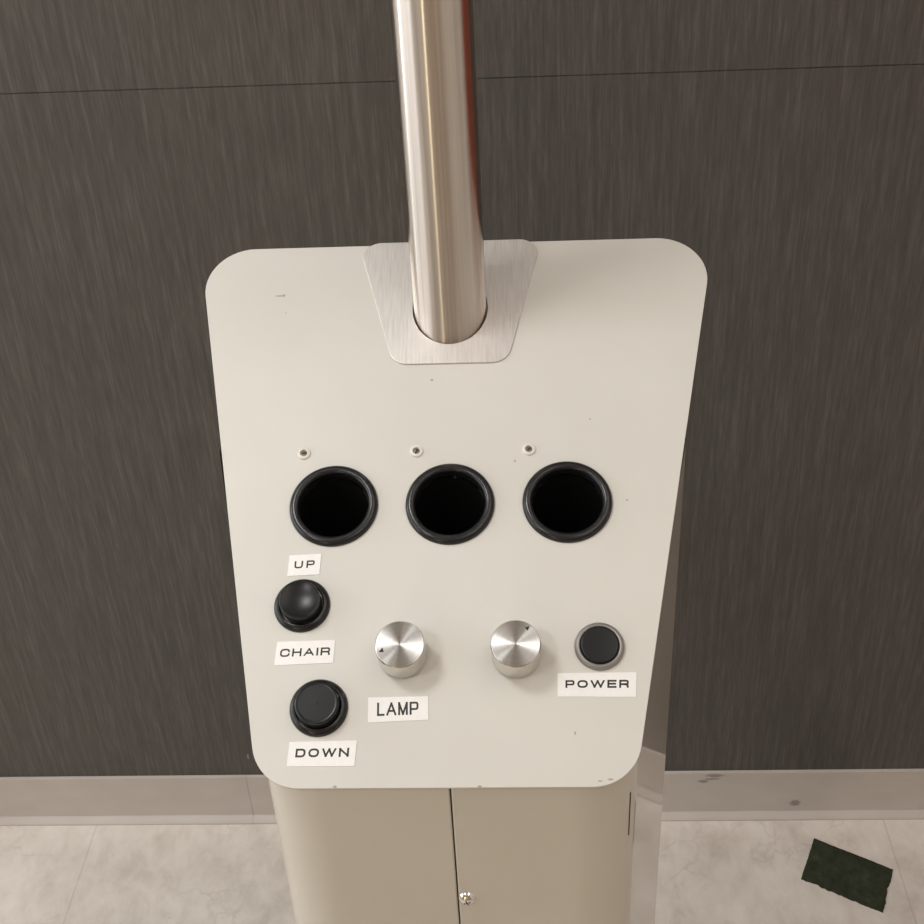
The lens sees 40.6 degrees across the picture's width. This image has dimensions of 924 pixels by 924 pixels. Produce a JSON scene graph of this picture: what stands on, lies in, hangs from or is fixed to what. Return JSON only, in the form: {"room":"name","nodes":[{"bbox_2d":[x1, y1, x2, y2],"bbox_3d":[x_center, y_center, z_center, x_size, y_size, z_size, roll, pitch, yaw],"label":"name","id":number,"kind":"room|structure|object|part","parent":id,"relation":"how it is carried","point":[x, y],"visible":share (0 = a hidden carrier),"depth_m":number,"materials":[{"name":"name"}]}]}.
{"room":"eye exam room","nodes":[
{"label":"eye exam room","id":0,"kind":"room"},
{"bbox_2d":[0,0,923,776],"bbox_3d":[-0.158,-0.638,1.153,3.800,2.800,0.050,-1,34,3],"label":"wall","id":1,"kind":"structure","parent":0,"point":[146,146],"depth_m":1.41,"materials":[{"name":"laminate"}]},
{"bbox_2d":[0,769,923,825],"bbox_3d":[-0.099,0.505,1.876,3.800,0.092,0.015,-1,34,3],"label":"baseboard","id":2,"kind":"structure","parent":1,"relation":"attached to","point":[832,794],"depth_m":1.87,"materials":[{"name":"grey plastic"}]},
{"bbox_2d":[0,820,923,923],"bbox_3d":[-0.141,1.444,0.599,3.800,0.050,3.184,-1,34,3],"label":"floor","id":3,"kind":"structure","parent":0,"point":[710,872],"depth_m":1.82,"materials":[{"name":"tile"}]},
{"bbox_2d":[205,0,706,923],"bbox_3d":[-0.002,0.099,0.800,0.328,1.952,0.317,-1,34,3],"label":"stand","id":4,"kind":"object","parent":3,"relation":"on","point":[455,528],"visible":1,"depth_m":0.73,"materials":[{"name":"beige metal"}]},
{"bbox_3d":[-0.033,0.103,0.688,0.028,0.018,0.028,-1,62,3],"label":"control knob","id":5,"kind":"part","parent":4,"relation":"part of","materials":[{"name":"metal"}]},
{"bbox_3d":[-0.008,-0.104,0.804,0.114,0.001,0.095,-1,62,3],"label":"collar plate","id":6,"kind":"part","parent":4,"relation":"part of","materials":[{"name":"silver metal"}]},
{"bbox_3d":[-0.006,0.014,0.744,0.326,0.003,0.358,-1,62,3],"label":"control panel","id":7,"kind":"part","parent":4,"relation":"part of","materials":[{"name":"white metal"}]},
{"bbox_3d":[0.030,0.102,0.684,0.028,0.019,0.028,-1,62,3],"label":"control knob","id":8,"kind":"part","parent":4,"relation":"part of","materials":[{"name":"metal"}]},
{"bbox_2d":[801,838,892,912],"bbox_3d":[0.549,0.588,1.781,0.121,0.003,0.080,16,38,26],"label":"scrap","id":9,"kind":"object","parent":3,"relation":"on","point":[863,881],"visible":1,"depth_m":1.78,"materials":[{"name":"green fabric"}]}
]}

